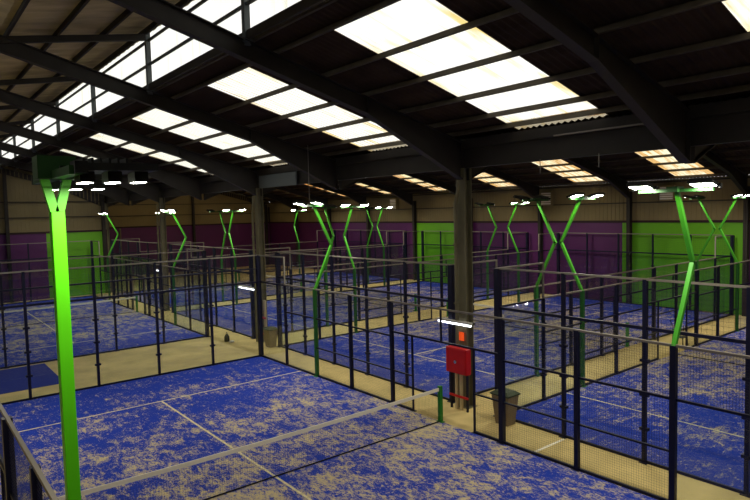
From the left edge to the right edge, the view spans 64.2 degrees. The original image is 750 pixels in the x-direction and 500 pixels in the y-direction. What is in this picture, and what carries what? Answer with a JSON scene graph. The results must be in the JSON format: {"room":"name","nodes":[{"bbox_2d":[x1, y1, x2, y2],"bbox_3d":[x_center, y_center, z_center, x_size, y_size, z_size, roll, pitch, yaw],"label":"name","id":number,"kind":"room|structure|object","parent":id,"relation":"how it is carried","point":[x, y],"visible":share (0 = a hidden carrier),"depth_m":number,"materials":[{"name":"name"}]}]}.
{"room":"sports hall","nodes":[
{"label":"sports hall","id":0,"kind":"room"},
{"bbox_2d":[0,166,107,302],"bbox_3d":[-27.911,-1.644,38.304,20.200,10.901,0.520,-4,5,-39],"label":"wall","id":1,"kind":"structure","parent":0,"point":[24,212],"depth_m":41.93,"materials":[{"name":"purple paint"}]},
{"bbox_2d":[108,191,270,276],"bbox_3d":[-19.637,-2.571,60.355,20.350,9.565,0.520,-4,5,-39],"label":"wall","id":2,"kind":"structure","parent":0,"point":[139,220],"depth_m":60.95,"materials":[{"name":"purple paint"}]},
{"bbox_2d":[0,0,749,209],"bbox_3d":[-6.854,-4.604,28.235,40.758,4.999,66.200,-4,5,-39],"label":"ceiling","id":3,"kind":"structure","parent":0,"point":[673,76],"depth_m":14.70,"materials":[{"name":"metal"}]},
{"bbox_2d":[1,137,13,166],"bbox_3d":[-23.343,-6.314,38.001,0.136,1.680,5.880,-4,5,-39],"label":"window","id":4,"kind":"structure","parent":3,"relation":"attached to","point":[2,165],"depth_m":38.22,"materials":[{"name":"grey"}]},
{"bbox_2d":[14,124,31,159],"bbox_3d":[-19.580,-6.108,33.333,0.136,1.680,5.880,-4,5,-39],"label":"window","id":5,"kind":"structure","parent":3,"relation":"attached to","point":[18,156],"depth_m":33.87,"materials":[{"name":"grey"}]},
{"bbox_2d":[32,115,56,149],"bbox_3d":[-15.817,-5.901,28.664,0.136,1.680,5.880,-4,5,-39],"label":"window","id":6,"kind":"structure","parent":3,"relation":"attached to","point":[40,145],"depth_m":29.25,"materials":[{"name":"grey"}]},
{"bbox_2d":[57,84,91,136],"bbox_3d":[-12.053,-5.695,23.996,0.136,1.680,5.880,-4,5,-39],"label":"window","id":7,"kind":"structure","parent":3,"relation":"attached to","point":[73,127],"depth_m":24.09,"materials":[{"name":"grey"}]},
{"bbox_2d":[93,42,146,118],"bbox_3d":[-8.290,-5.489,19.327,0.136,1.680,5.880,-4,5,-39],"label":"window","id":8,"kind":"structure","parent":3,"relation":"attached to","point":[124,100],"depth_m":19.20,"materials":[{"name":"grey"}]},
{"bbox_2d":[147,0,241,89],"bbox_3d":[-4.527,-5.282,14.659,0.136,1.680,5.880,-4,5,-39],"label":"window","id":9,"kind":"structure","parent":3,"relation":"attached to","point":[212,53],"depth_m":14.79,"materials":[{"name":"grey"}]},
{"bbox_2d":[246,0,324,38],"bbox_3d":[-0.764,-5.076,9.990,0.136,1.680,5.880,-4,5,-39],"label":"window","id":10,"kind":"structure","parent":3,"relation":"attached to","point":[301,6],"depth_m":11.22,"materials":[{"name":"grey"}]},
{"bbox_2d":[393,175,441,190],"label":"window","id":11,"kind":"structure","parent":3,"relation":"attached to","point":[393,175],"depth_m":44.49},
{"bbox_2d":[539,159,598,181],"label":"window","id":12,"kind":"structure","parent":3,"relation":"attached to","point":[573,166],"depth_m":33.46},
{"bbox_2d":[638,150,713,175],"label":"window","id":13,"kind":"structure","parent":3,"relation":"attached to","point":[652,160],"depth_m":29.79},
{"bbox_2d":[0,264,749,499],"bbox_3d":[-6.646,4.016,28.784,40.750,0.200,66.000,-4,5,-39],"label":"floor","id":14,"kind":"structure","parent":0,"point":[127,364],"depth_m":21.34,"materials":[{"name":"concrete"}]},
{"bbox_2d":[0,363,58,393],"bbox_3d":[-12.749,4.547,20.996,2.650,0.015,3.600,-4,5,-39],"label":"floor mat","id":15,"kind":"object","parent":14,"relation":"on","point":[13,379],"visible":0.78,"depth_m":21.02,"materials":[{"name":"blue carpet"}]},
{"bbox_2d":[0,296,202,366],"bbox_3d":[-17.913,3.953,32.293,9.900,0.016,19.900,-4,5,-39],"label":"turf","id":16,"kind":"object","parent":14,"relation":"on","point":[134,329],"visible":0.83,"depth_m":29.34,"materials":[{"name":"blue carpet"}]},
{"bbox_2d":[0,296,137,327],"bbox_3d":[-17.925,3.471,32.263,10.000,0.958,0.220,-4,5,-39],"label":"net","id":17,"kind":"object","parent":16,"relation":"on","point":[135,297],"visible":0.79,"depth_m":33.40,"materials":[{"name":"black fabric"}]},
{"bbox_2d":[0,240,210,368],"bbox_3d":[-17.961,1.955,32.167,10.250,4.022,20.250,-4,5,-39],"label":"enclosure","id":18,"kind":"object","parent":16,"relation":"on","point":[204,265],"visible":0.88,"depth_m":27.59,"materials":[{"name":"black metal"}]},
{"bbox_2d":[97,212,118,301],"bbox_3d":[-17.676,0.450,40.041,1.126,6.015,1.560,-4,5,-39],"label":"mast","id":19,"kind":"object","parent":16,"relation":"on","point":[102,213],"visible":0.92,"depth_m":39.96,"materials":[{"name":"green metal"}]},
{"bbox_2d":[159,208,186,325],"bbox_3d":[-10.149,0.863,30.704,1.126,6.015,1.560,-4,5,-39],"label":"mast","id":20,"kind":"object","parent":16,"relation":"on","point":[167,210],"visible":0.94,"depth_m":30.63,"materials":[{"name":"green metal"}]},
{"bbox_2d":[104,203,111,291],"bbox_3d":[-20.036,-0.149,44.795,0.400,6.720,0.400,-4,5,-39],"label":"steel column","id":21,"kind":"structure","parent":14,"relation":"on","point":[106,204],"depth_m":44.74,"materials":[{"name":"grey metal"}]},
{"bbox_2d":[119,228,122,274],"bbox_3d":[-24.017,0.265,56.513,0.171,4.600,0.180,-4,5,-39],"label":"drain pipe","id":22,"kind":"object","parent":14,"relation":"on","point":[119,228],"visible":0.56,"depth_m":56.38,"materials":[{"name":"metal"}]},
{"bbox_2d":[159,198,169,309],"bbox_3d":[-12.509,0.264,35.459,0.400,6.720,0.400,-4,5,-39],"label":"steel column","id":23,"kind":"structure","parent":14,"relation":"on","point":[162,215],"depth_m":35.40,"materials":[{"name":"grey metal"}]},
{"bbox_2d":[156,203,159,260],"bbox_3d":[-12.739,0.438,35.333,0.115,6.360,0.220,-4,5,-39],"label":"downpipe","id":24,"kind":"object","parent":23,"relation":"attached to","point":[156,203],"visible":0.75,"depth_m":35.24,"materials":[{"name":"metal"}]},
{"bbox_2d":[206,209,230,301],"bbox_3d":[-9.806,0.360,38.501,1.560,6.015,1.126,-4,5,-39],"label":"mast","id":25,"kind":"object","parent":14,"relation":"on","point":[208,210],"visible":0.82,"depth_m":38.42,"materials":[{"name":"green metal"}]},
{"bbox_2d":[224,332,229,341],"bbox_3d":[-6.564,3.839,26.465,0.234,0.442,0.240,-4,5,-39],"label":"sports bag","id":26,"kind":"object","parent":14,"relation":"on","point":[226,337],"visible":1,"depth_m":26.39,"materials":[{"name":"black fabric"}]},
{"bbox_2d":[119,272,399,306],"bbox_3d":[-8.345,2.823,46.511,19.900,0.016,9.900,-4,5,-39],"label":"turf","id":27,"kind":"object","parent":14,"relation":"on","point":[180,295],"visible":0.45,"depth_m":44.21,"materials":[{"name":"blue carpet"}]},
{"bbox_2d":[238,273,301,291],"bbox_3d":[-8.357,2.341,46.480,0.220,0.958,10.000,-4,5,-39],"label":"net","id":28,"kind":"object","parent":27,"relation":"on","point":[238,273],"visible":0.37,"depth_m":45.73,"materials":[{"name":"black fabric"}]},
{"bbox_2d":[290,209,306,273],"bbox_3d":[-7.027,-0.699,54.141,1.560,6.015,1.126,-4,5,-39],"label":"mast","id":29,"kind":"object","parent":27,"relation":"on","point":[291,210],"visible":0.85,"depth_m":54.00,"materials":[{"name":"green metal"}]},
{"bbox_2d":[110,229,408,307],"bbox_3d":[-8.393,0.825,46.384,20.250,4.022,10.250,-4,5,-39],"label":"enclosure","id":30,"kind":"object","parent":14,"relation":"on","point":[388,231],"visible":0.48,"depth_m":45.10,"materials":[{"name":"black metal"}]},
{"bbox_2d":[254,188,267,342],"bbox_3d":[-4.983,0.677,26.121,0.400,6.720,0.400,-4,5,-39],"label":"steel column","id":31,"kind":"structure","parent":14,"relation":"on","point":[258,205],"depth_m":26.04,"materials":[{"name":"grey metal"}]},
{"bbox_2d":[238,285,253,289],"bbox_3d":[-5.694,1.679,26.717,0.200,0.120,1.450,-4,5,-39],"label":"lamp","id":32,"kind":"object","parent":31,"relation":"attached to","point":[240,286],"visible":0.9,"depth_m":26.61,"materials":[{"name":"beige plastic"}]},
{"bbox_2d":[251,196,257,341],"bbox_3d":[-5.212,0.851,25.995,0.115,6.360,0.220,-4,5,-39],"label":"downpipe","id":33,"kind":"object","parent":31,"relation":"attached to","point":[253,202],"visible":0.94,"depth_m":25.98,"materials":[{"name":"metal"}]},
{"bbox_2d":[263,300,266,334],"bbox_3d":[-4.774,3.111,25.754,0.122,1.900,0.400,-4,5,-39],"label":"pipe","id":34,"kind":"object","parent":14,"relation":"on","point":[265,313],"visible":0.53,"depth_m":25.62,"materials":[{"name":"beige metal"}]},
{"bbox_2d":[263,326,277,347],"bbox_3d":[-4.413,3.668,25.235,0.494,0.836,0.570,-4,5,-39],"label":"waste bin","id":35,"kind":"object","parent":14,"relation":"on","point":[270,332],"visible":0.94,"depth_m":25.08,"materials":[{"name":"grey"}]},
{"bbox_2d":[310,204,336,326],"bbox_3d":[-2.280,0.773,29.164,1.560,6.015,1.126,-4,5,-39],"label":"mast","id":36,"kind":"object","parent":14,"relation":"on","point":[328,205],"visible":0.79,"depth_m":29.34,"materials":[{"name":"green metal"}]},
{"bbox_2d":[0,357,656,499],"bbox_3d":[-2.108,4.820,12.686,9.900,0.016,19.900,-4,5,-39],"label":"turf","id":37,"kind":"object","parent":14,"relation":"on","point":[128,429],"visible":1,"depth_m":14.29,"materials":[{"name":"blue carpet"}]},
{"bbox_2d":[31,155,158,499],"bbox_3d":[-2.188,2.304,4.798,0.650,6.040,1.560,-4,5,-39],"label":"light pole","id":38,"kind":"object","parent":37,"relation":"on","point":[73,173],"visible":1,"depth_m":4.51,"materials":[{"name":"metal"}]},
{"bbox_2d":[49,385,444,499],"bbox_3d":[-2.119,4.338,12.655,10.000,0.958,0.220,-4,5,-39],"label":"net","id":39,"kind":"object","parent":37,"relation":"on","point":[439,391],"visible":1,"depth_m":12.66,"materials":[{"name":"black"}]},
{"bbox_2d":[292,200,332,376],"bbox_3d":[-1.870,1.317,20.434,1.126,6.015,1.560,-4,5,-39],"label":"mast","id":40,"kind":"object","parent":37,"relation":"on","point":[316,203],"visible":0.93,"depth_m":20.35,"materials":[{"name":"green metal"}]},
{"bbox_2d":[307,145,309,203],"bbox_3d":[-2.218,-2.523,19.984,0.018,1.950,0.021,-4,5,-39],"label":"cable","id":41,"kind":"object","parent":40,"relation":"attached to","point":[307,145],"visible":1,"depth_m":19.97,"materials":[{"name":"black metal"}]},
{"bbox_2d":[0,255,749,499],"bbox_3d":[-2.155,2.822,12.559,10.250,4.022,20.250,-4,5,-39],"label":"enclosure","id":42,"kind":"object","parent":37,"relation":"on","point":[8,470],"visible":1,"depth_m":14.13,"materials":[{"name":"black metal"}]},
{"bbox_2d":[626,178,722,499],"bbox_3d":[5.657,1.730,11.097,1.126,6.015,1.560,-4,5,-39],"label":"mast","id":43,"kind":"object","parent":37,"relation":"on","point":[698,184],"visible":1,"depth_m":11.00,"materials":[{"name":"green metal"}]},
{"bbox_2d":[177,282,523,335],"bbox_3d":[-0.819,3.236,37.174,19.900,0.016,9.900,-4,5,-39],"label":"turf","id":44,"kind":"object","parent":14,"relation":"on","point":[242,311],"visible":0.36,"depth_m":34.80,"materials":[{"name":"blue carpet"}]},
{"bbox_2d":[221,208,246,304],"bbox_3d":[-8.842,0.413,37.305,1.560,6.015,1.126,-4,5,-39],"label":"mast","id":45,"kind":"object","parent":44,"relation":"on","point":[224,209],"visible":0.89,"depth_m":37.18,"materials":[{"name":"green metal"}]},
{"bbox_2d":[169,231,529,338],"bbox_3d":[-0.866,1.237,37.047,20.250,4.022,10.250,-4,5,-39],"label":"enclosure","id":46,"kind":"object","parent":44,"relation":"on","point":[252,299],"visible":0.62,"depth_m":33.74,"materials":[{"name":"black metal"}]},
{"bbox_2d":[321,285,417,310],"bbox_3d":[-0.830,2.754,37.143,0.220,0.958,10.000,-4,5,-39],"label":"net","id":47,"kind":"object","parent":44,"relation":"on","point":[414,298],"visible":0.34,"depth_m":34.19,"materials":[{"name":"black fabric"}]},
{"bbox_2d":[374,206,392,285],"bbox_3d":[0.500,-0.286,44.804,1.560,6.015,1.126,-4,5,-39],"label":"mast","id":48,"kind":"object","parent":44,"relation":"on","point":[376,207],"visible":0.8,"depth_m":44.66,"materials":[{"name":"green metal"}]},
{"bbox_2d":[358,206,373,279],"bbox_3d":[-0.464,-0.339,46.000,1.560,6.015,1.126,-4,5,-39],"label":"mast","id":49,"kind":"object","parent":14,"relation":"on","point":[370,207],"visible":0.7,"depth_m":46.01,"materials":[{"name":"green metal"}]},
{"bbox_2d":[446,345,470,412],"bbox_3d":[2.314,3.590,16.632,0.240,1.760,0.760,-4,5,-39],"label":"tall cabinet","id":50,"kind":"object","parent":14,"relation":"on","point":[458,359],"visible":0.97,"depth_m":16.58,"materials":[{"name":"red metal"}]},
{"bbox_2d":[457,168,476,408],"bbox_3d":[2.544,1.090,16.784,0.400,6.720,0.400,-4,5,-39],"label":"steel column","id":51,"kind":"structure","parent":14,"relation":"on","point":[464,204],"depth_m":16.70,"materials":[{"name":"grey metal"}]},
{"bbox_2d":[453,180,459,406],"bbox_3d":[2.314,1.263,16.659,0.115,6.360,0.220,-4,5,-39],"label":"downpipe","id":52,"kind":"object","parent":51,"relation":"attached to","point":[455,243],"visible":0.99,"depth_m":16.60,"materials":[{"name":"metal"}]},
{"bbox_2d":[437,317,474,326],"bbox_3d":[2.272,2.026,16.826,0.200,0.120,1.300,-4,5,-39],"label":"lamp","id":53,"kind":"object","parent":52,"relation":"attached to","point":[449,321],"visible":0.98,"depth_m":16.70,"materials":[{"name":"beige plastic"}]},
{"bbox_2d":[459,332,463,340],"bbox_3d":[2.416,2.418,16.740,0.010,0.240,0.200,-4,5,-39],"label":"warning sign","id":54,"kind":"object","parent":51,"relation":"attached to","point":[460,333],"visible":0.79,"depth_m":16.72,"materials":[{"name":"orange plastic"}]},
{"bbox_2d":[474,202,496,299],"bbox_3d":[7.062,0.074,36.663,1.560,6.015,1.126,-4,5,-39],"label":"mast","id":55,"kind":"object","parent":14,"relation":"on","point":[487,204],"visible":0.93,"depth_m":36.77,"materials":[{"name":"green metal"}]},
{"bbox_2d":[490,388,519,426],"bbox_3d":[3.380,4.076,15.534,0.520,0.880,0.600,-4,5,-39],"label":"waste bin","id":56,"kind":"object","parent":14,"relation":"on","point":[511,392],"visible":0.55,"depth_m":15.39,"materials":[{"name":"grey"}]},
{"bbox_2d":[288,297,726,397],"bbox_3d":[6.927,3.660,27.564,19.900,0.016,9.900,-4,5,-39],"label":"turf","id":57,"kind":"object","parent":14,"relation":"on","point":[430,372],"visible":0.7,"depth_m":24.63,"materials":[{"name":"blue carpet"}]},
{"bbox_2d":[338,203,369,332],"bbox_3d":[-1.096,0.838,27.695,1.560,6.015,1.126,-4,5,-39],"label":"mast","id":58,"kind":"object","parent":57,"relation":"on","point":[343,205],"visible":0.92,"depth_m":27.57,"materials":[{"name":"green metal"}]},
{"bbox_2d":[275,232,734,403],"bbox_3d":[6.880,1.662,27.438,20.250,4.022,10.250,-4,5,-39],"label":"enclosure","id":59,"kind":"object","parent":57,"relation":"on","point":[450,275],"visible":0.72,"depth_m":24.63,"materials":[{"name":"black metal"}]},
{"bbox_2d":[507,201,529,301],"bbox_3d":[8.246,0.139,35.195,1.560,6.015,1.126,-4,5,-39],"label":"mast","id":60,"kind":"object","parent":57,"relation":"on","point":[515,203],"visible":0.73,"depth_m":35.06,"materials":[{"name":"green metal"}]},
{"bbox_2d":[446,298,628,346],"bbox_3d":[6.916,3.179,27.534,0.220,0.958,10.000,-4,5,-39],"label":"net","id":61,"kind":"object","parent":57,"relation":"on","point":[490,307],"visible":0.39,"depth_m":27.86,"materials":[{"name":"black fabric"}]},
{"bbox_2d":[513,195,556,376],"bbox_3d":[5.466,1.198,19.554,1.560,6.015,1.126,-4,5,-39],"label":"mast","id":62,"kind":"object","parent":14,"relation":"on","point":[537,198],"visible":0.87,"depth_m":19.70,"materials":[{"name":"green metal"}]},
{"bbox_2d":[534,439,564,451],"bbox_3d":[4.108,4.591,14.042,1.160,0.006,0.070,-4,5,-39],"label":"floor strip","id":63,"kind":"object","parent":14,"relation":"on","point":[551,444],"visible":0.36,"depth_m":14.03,"materials":[{"name":"beige paint"}]},
{"bbox_2d":[516,328,745,489],"bbox_3d":[14.266,4.063,18.461,19.900,0.016,9.900,-4,5,-39],"label":"turf","id":64,"kind":"object","parent":14,"relation":"on","point":[710,443],"visible":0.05,"depth_m":15.92,"materials":[{"name":"blue carpet"}]},
{"bbox_2d":[559,192,604,387],"bbox_3d":[6.242,1.240,18.592,1.560,6.015,1.126,-4,5,-39],"label":"mast","id":65,"kind":"object","parent":64,"relation":"on","point":[578,196],"visible":0.91,"depth_m":18.48,"materials":[{"name":"green metal"}]},
{"bbox_2d":[493,260,749,497],"bbox_3d":[14.218,2.065,18.334,20.250,4.022,10.250,-4,5,-39],"label":"enclosure","id":66,"kind":"object","parent":64,"relation":"on","point":[559,300],"visible":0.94,"depth_m":15.15,"materials":[{"name":"black metal"}]},
{"bbox_2d":[673,329,745,365],"bbox_3d":[14.254,3.581,18.430,0.220,0.958,10.000,-4,5,-39],"label":"net","id":67,"kind":"object","parent":64,"relation":"on","point":[673,329],"visible":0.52,"depth_m":21.26,"materials":[{"name":"black fabric"}]},
{"bbox_2d":[718,193,749,331],"bbox_3d":[15.584,0.541,26.091,1.560,6.015,1.126,-4,5,-39],"label":"mast","id":68,"kind":"object","parent":64,"relation":"on","point":[736,196],"visible":0.89,"depth_m":25.98,"materials":[{"name":"green metal"}]},
{"bbox_2d":[670,319,688,345],"bbox_3d":[12.055,3.284,23.703,0.498,1.013,0.543,-4,5,-39],"label":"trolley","id":69,"kind":"object","parent":14,"relation":"on","point":[673,326],"visible":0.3,"depth_m":23.65,"materials":[{"name":"black metal"}]},
{"bbox_2d":[672,325,687,338],"bbox_3d":[12.080,3.222,23.666,0.420,0.460,0.420,-4,5,-39],"label":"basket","id":70,"kind":"object","parent":69,"relation":"on","point":[673,326],"depth_m":23.65,"materials":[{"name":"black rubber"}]},
{"bbox_2d":[682,195,715,269],"bbox_3d":[14.808,0.499,27.054,1.560,6.015,1.126,-4,5,-39],"label":"mast","id":71,"kind":"object","parent":14,"relation":"on","point":[699,197],"visible":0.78,"depth_m":26.84,"materials":[{"name":"green metal"}]},
{"bbox_2d":[267,175,749,316],"bbox_3d":[8.928,-0.724,41.129,0.520,6.952,66.200,-4,5,-39],"label":"wall","id":72,"kind":"structure","parent":0,"point":[644,214],"depth_m":37.56,"materials":[{"name":"purple paint"}]},
{"bbox_2d":[390,198,398,209],"bbox_3d":[1.612,-3.826,49.745,0.380,0.900,0.760,-4,5,-39],"label":"box","id":73,"kind":"object","parent":72,"relation":"attached to","point":[393,202],"visible":0.91,"depth_m":49.52,"materials":[{"name":"beige plastic"}]},
{"bbox_2d":[541,191,553,205],"bbox_3d":[10.996,-3.281,38.107,0.380,0.900,0.760,-4,5,-39],"label":"box","id":74,"kind":"object","parent":72,"relation":"attached to","point":[550,194],"visible":0.68,"depth_m":37.87,"materials":[{"name":"grey metal"}]},
{"bbox_2d":[659,185,675,200],"bbox_3d":[15.768,-3.059,32.183,0.380,0.820,0.760,-4,5,-39],"label":"box","id":75,"kind":"object","parent":72,"relation":"attached to","point":[669,196],"visible":0.65,"depth_m":32.06,"materials":[{"name":"grey metal"}]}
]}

